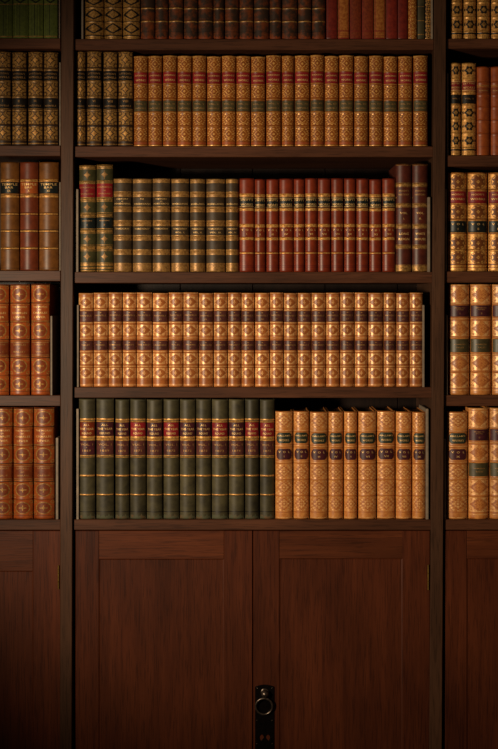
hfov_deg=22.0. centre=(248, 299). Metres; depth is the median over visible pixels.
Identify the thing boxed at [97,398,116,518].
book
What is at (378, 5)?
book
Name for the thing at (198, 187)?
book
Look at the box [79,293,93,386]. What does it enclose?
book
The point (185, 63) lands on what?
book
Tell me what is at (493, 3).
book
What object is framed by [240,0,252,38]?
book
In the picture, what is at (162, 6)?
book
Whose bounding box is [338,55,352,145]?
book
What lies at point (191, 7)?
book
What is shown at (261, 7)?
book
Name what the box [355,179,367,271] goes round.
book
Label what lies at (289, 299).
book
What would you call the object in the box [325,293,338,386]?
book
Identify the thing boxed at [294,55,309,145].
book
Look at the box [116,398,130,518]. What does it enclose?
book
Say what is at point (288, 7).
book
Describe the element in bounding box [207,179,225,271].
book
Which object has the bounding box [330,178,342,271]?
book
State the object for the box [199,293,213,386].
book
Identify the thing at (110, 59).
book
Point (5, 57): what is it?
book
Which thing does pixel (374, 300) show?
book
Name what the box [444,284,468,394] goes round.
book
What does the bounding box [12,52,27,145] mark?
book
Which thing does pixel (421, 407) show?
support
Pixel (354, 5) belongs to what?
book
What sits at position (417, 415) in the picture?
book
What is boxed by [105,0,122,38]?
book
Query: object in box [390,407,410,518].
book
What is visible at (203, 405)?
book
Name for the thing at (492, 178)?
book
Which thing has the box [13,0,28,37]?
book
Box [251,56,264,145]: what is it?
book
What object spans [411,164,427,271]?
book
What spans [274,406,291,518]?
book
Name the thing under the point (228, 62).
book
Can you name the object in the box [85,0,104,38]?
book
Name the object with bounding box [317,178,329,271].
book
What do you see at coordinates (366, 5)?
book
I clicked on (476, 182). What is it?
book
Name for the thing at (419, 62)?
book
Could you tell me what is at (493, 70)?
book
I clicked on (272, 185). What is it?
book
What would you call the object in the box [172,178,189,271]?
book
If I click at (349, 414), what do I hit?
book
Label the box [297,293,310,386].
book
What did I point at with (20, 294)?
book
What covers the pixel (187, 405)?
book
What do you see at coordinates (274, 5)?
book
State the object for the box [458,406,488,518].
book
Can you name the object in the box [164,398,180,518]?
book
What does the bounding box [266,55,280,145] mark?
book
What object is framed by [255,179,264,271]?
book
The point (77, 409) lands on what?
support
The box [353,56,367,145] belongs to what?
book
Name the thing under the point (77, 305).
support
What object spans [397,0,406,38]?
book
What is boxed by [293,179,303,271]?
book
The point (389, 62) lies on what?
book
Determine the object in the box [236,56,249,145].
book
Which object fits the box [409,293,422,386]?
book
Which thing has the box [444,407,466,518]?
book
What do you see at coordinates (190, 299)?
book
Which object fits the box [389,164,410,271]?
book
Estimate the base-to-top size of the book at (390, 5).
0.244 m
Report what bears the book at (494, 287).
on the bookcase
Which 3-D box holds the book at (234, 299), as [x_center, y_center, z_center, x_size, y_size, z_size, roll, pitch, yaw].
[-0.037,0.100,3.280,0.032,0.236,0.154,0,0,0]
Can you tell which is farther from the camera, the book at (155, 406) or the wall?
the wall
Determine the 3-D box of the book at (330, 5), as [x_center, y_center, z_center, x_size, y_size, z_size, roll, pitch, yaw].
[0.207,-0.775,3.277,0.027,0.245,0.148,0,0,0]
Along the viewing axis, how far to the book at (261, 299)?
3.21 m
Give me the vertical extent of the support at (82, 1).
0.198 m
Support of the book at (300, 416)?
on the bookcase
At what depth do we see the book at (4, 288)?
3.21 m
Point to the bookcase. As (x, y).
(115, 633)
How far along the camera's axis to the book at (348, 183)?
3.21 m
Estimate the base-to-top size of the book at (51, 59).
0.235 m
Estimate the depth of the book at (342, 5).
3.20 m
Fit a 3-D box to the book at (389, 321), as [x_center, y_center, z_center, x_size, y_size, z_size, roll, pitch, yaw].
[0.353,0.100,3.283,0.029,0.236,0.154,0,0,0]
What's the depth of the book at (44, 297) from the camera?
3.21 m
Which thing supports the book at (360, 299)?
on the bookcase
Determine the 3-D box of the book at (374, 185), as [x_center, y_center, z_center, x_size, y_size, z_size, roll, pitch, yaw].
[0.317,-0.187,3.281,0.030,0.233,0.153,0,0,0]
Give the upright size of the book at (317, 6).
0.250 m
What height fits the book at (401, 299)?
0.235 m
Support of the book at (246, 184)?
on the bookcase
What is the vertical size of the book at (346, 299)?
0.237 m
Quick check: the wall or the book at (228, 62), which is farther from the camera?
the wall
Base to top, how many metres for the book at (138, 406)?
0.300 m
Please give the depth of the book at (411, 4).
3.21 m
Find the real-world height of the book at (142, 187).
0.234 m
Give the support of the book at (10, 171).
on the bookcase
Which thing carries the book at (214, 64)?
on the bookcase
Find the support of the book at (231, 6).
on the bookcase
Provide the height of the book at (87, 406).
0.301 m
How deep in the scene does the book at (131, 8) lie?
3.21 m
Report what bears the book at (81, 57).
on the bookcase
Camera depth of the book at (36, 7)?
3.21 m
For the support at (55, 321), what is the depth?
3.25 m
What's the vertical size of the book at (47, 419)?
0.279 m
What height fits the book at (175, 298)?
0.237 m
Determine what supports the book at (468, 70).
on the bookcase
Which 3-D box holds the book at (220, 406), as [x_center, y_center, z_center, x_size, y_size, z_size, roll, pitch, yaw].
[-0.073,0.399,3.288,0.039,0.300,0.170,0,0,0]
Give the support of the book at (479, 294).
on the bookcase
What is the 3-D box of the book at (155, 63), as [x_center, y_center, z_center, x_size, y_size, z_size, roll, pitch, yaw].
[-0.235,-0.498,3.283,0.034,0.228,0.154,0,0,0]
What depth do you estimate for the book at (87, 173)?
3.21 m
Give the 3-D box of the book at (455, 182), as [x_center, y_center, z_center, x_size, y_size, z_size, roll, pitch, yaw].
[0.523,-0.196,3.283,0.046,0.248,0.157,0,0,0]
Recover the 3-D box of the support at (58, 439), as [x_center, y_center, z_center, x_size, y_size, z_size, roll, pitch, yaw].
[-0.480,0.447,3.285,0.006,0.204,0.165,0,0,0]
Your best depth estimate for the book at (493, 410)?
3.21 m
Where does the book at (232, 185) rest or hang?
on the bookcase
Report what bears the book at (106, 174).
on the bookcase
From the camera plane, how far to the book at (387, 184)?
3.21 m
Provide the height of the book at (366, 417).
0.269 m
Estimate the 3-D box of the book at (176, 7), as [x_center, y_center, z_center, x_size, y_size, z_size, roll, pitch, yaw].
[-0.183,-0.778,3.280,0.035,0.251,0.154,0,0,0]
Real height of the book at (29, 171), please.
0.272 m
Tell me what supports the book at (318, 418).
on the bookcase
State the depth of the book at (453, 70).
3.21 m
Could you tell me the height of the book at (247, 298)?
0.236 m
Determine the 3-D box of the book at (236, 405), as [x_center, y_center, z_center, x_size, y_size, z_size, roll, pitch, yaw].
[-0.031,0.399,3.291,0.038,0.300,0.170,0,0,0]
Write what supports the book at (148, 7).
on the bookcase
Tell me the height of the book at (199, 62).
0.229 m
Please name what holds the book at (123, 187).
on the bookcase
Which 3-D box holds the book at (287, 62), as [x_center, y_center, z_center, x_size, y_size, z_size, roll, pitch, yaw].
[0.098,-0.498,3.279,0.030,0.228,0.154,0,0,0]
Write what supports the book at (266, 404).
on the bookcase
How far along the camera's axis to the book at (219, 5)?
3.21 m
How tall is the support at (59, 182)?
0.222 m
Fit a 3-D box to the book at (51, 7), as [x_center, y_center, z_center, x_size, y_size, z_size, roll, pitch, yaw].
[-0.497,-0.780,3.279,0.033,0.252,0.149,0,0,0]
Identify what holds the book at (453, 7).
on the bookcase
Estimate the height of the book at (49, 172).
0.272 m
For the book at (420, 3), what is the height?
0.245 m
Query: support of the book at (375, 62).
on the bookcase
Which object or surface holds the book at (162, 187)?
on the bookcase
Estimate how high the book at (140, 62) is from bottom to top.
0.228 m
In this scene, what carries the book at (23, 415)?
on the bookcase
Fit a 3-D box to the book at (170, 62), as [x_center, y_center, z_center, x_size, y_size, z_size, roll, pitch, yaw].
[-0.199,-0.499,3.282,0.034,0.229,0.154,0,0,0]
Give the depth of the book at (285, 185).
3.21 m
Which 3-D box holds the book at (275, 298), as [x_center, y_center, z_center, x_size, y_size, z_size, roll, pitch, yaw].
[0.069,0.099,3.283,0.032,0.236,0.154,0,0,0]
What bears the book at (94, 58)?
on the bookcase
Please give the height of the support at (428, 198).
0.188 m
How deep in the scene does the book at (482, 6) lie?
3.21 m
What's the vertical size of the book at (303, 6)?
0.251 m
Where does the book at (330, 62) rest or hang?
on the bookcase
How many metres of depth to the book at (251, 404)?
3.21 m
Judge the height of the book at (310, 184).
0.235 m
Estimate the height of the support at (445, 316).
0.200 m
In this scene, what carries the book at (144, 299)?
on the bookcase
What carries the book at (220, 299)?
on the bookcase
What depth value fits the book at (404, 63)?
3.21 m
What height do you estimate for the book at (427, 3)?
0.245 m
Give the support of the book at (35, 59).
on the bookcase
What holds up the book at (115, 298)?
on the bookcase
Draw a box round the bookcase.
[0,0,497,748]
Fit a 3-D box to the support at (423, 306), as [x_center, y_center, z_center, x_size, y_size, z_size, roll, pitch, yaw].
[0.437,0.115,3.285,0.005,0.206,0.165,0,0,0]
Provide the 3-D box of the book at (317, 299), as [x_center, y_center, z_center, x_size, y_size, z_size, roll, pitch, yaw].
[0.175,0.100,3.280,0.034,0.236,0.154,0,0,0]
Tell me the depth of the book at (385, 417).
3.21 m
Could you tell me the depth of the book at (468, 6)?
3.21 m
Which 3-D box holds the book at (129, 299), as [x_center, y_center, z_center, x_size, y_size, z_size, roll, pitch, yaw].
[-0.300,0.100,3.283,0.033,0.236,0.154,0,0,0]
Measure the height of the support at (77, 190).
0.208 m
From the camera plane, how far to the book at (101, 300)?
3.21 m
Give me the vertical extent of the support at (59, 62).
0.209 m
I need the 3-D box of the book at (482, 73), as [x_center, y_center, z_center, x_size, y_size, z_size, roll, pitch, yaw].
[0.588,-0.473,3.281,0.032,0.223,0.154,0,0,0]
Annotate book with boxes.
[0,0,12,37]
[0,51,11,145]
[0,284,9,394]
[0,406,16,518]
[1,162,19,270]
[10,284,30,394]
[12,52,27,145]
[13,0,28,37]
[14,406,35,518]
[20,162,38,270]
[28,52,43,145]
[29,0,43,37]
[31,284,58,394]
[34,406,60,518]
[39,162,60,270]
[44,0,58,37]
[44,52,60,145]
[76,52,86,145]
[79,165,96,271]
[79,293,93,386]
[79,398,96,518]
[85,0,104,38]
[87,51,102,145]
[94,293,108,386]
[97,165,118,271]
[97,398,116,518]
[103,52,117,145]
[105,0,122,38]
[109,292,122,386]
[114,178,132,271]
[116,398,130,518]
[118,51,133,145]
[123,0,140,38]
[123,293,136,386]
[130,398,147,518]
[133,178,152,271]
[134,56,147,145]
[137,292,152,386]
[141,0,155,38]
[147,398,163,518]
[148,56,162,145]
[153,178,171,271]
[153,293,168,386]
[156,0,168,38]
[163,55,177,145]
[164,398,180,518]
[169,0,183,38]
[169,292,182,386]
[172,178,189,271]
[178,56,192,145]
[180,398,196,518]
[183,292,198,386]
[184,0,198,38]
[190,178,206,271]
[193,55,206,145]
[196,398,211,518]
[199,0,213,38]
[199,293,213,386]
[207,56,221,145]
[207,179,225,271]
[212,398,228,518]
[214,0,224,38]
[214,293,227,386]
[222,56,235,145]
[225,0,238,38]
[226,178,238,271]
[228,293,240,386]
[229,398,243,518]
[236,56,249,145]
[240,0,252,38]
[240,178,253,271]
[242,293,253,386]
[245,398,258,518]
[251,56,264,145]
[254,0,268,38]
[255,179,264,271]
[255,293,268,386]
[260,398,273,518]
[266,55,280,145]
[266,179,278,271]
[269,0,280,38]
[269,292,282,386]
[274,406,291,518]
[279,179,292,271]
[281,0,296,38]
[281,56,293,145]
[283,293,296,386]
[292,406,308,518]
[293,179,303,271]
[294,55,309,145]
[297,0,310,38]
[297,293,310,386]
[304,178,316,271]
[307,407,327,518]
[310,55,323,145]
[311,0,324,38]
[311,293,324,386]
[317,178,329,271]
[324,56,337,145]
[325,0,336,38]
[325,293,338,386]
[325,407,342,518]
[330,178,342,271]
[337,0,348,38]
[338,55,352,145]
[339,292,353,386]
[340,407,356,518]
[343,178,354,271]
[349,0,360,38]
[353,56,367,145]
[354,293,366,386]
[354,407,375,518]
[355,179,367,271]
[361,0,372,38]
[367,293,382,386]
[368,55,382,145]
[368,179,380,271]
[371,406,394,518]
[373,0,384,38]
[381,178,394,271]
[383,56,396,145]
[383,293,395,386]
[385,0,396,38]
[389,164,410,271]
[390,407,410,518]
[395,293,408,386]
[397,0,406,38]
[397,56,411,145]
[405,407,424,518]
[407,0,416,38]
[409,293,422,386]
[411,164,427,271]
[412,55,427,145]
[417,0,423,38]
[424,0,430,38]
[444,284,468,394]
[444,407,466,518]
[445,172,465,270]
[446,0,461,38]
[446,63,460,154]
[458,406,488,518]
[461,63,475,154]
[462,0,475,38]
[466,172,486,270]
[469,284,490,394]
[476,0,489,38]
[476,67,489,154]
[485,406,497,518]
[487,173,497,270]
[490,0,497,38]
[490,67,497,154]
[491,284,497,394]
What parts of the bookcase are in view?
shelf, door, shelf, shelf, shelf, shelf, door, shelf, shelf, shelf, shelf, shelf, ring handle, handle plate, handle stem, door, shelf, shelf, door, shelf, shelf, shelf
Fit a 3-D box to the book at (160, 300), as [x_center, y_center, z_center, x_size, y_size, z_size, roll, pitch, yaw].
[-0.223,0.100,3.281,0.037,0.235,0.154,0,0,0]
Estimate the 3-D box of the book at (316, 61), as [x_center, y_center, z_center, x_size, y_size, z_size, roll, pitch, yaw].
[0.171,-0.499,3.279,0.033,0.230,0.154,0,0,0]
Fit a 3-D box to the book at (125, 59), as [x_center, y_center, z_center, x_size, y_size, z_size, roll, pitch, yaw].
[-0.310,-0.503,3.280,0.036,0.238,0.155,0,0,0]
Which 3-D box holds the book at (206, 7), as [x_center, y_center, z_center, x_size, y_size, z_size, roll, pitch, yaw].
[-0.109,-0.778,3.280,0.035,0.251,0.154,0,0,0]
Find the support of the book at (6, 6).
on the bookcase
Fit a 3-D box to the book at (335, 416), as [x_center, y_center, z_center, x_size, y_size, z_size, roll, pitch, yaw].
[0.218,0.415,3.287,0.037,0.268,0.161,0,0,0]
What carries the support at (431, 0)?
on the bookcase
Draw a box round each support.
[50,315,60,394]
[56,435,60,518]
[59,62,60,145]
[59,182,60,270]
[76,189,78,271]
[76,408,78,518]
[77,305,78,386]
[81,0,84,38]
[419,405,428,518]
[422,305,424,386]
[427,197,429,271]
[431,0,432,38]
[444,315,447,394]
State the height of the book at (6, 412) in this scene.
0.279 m

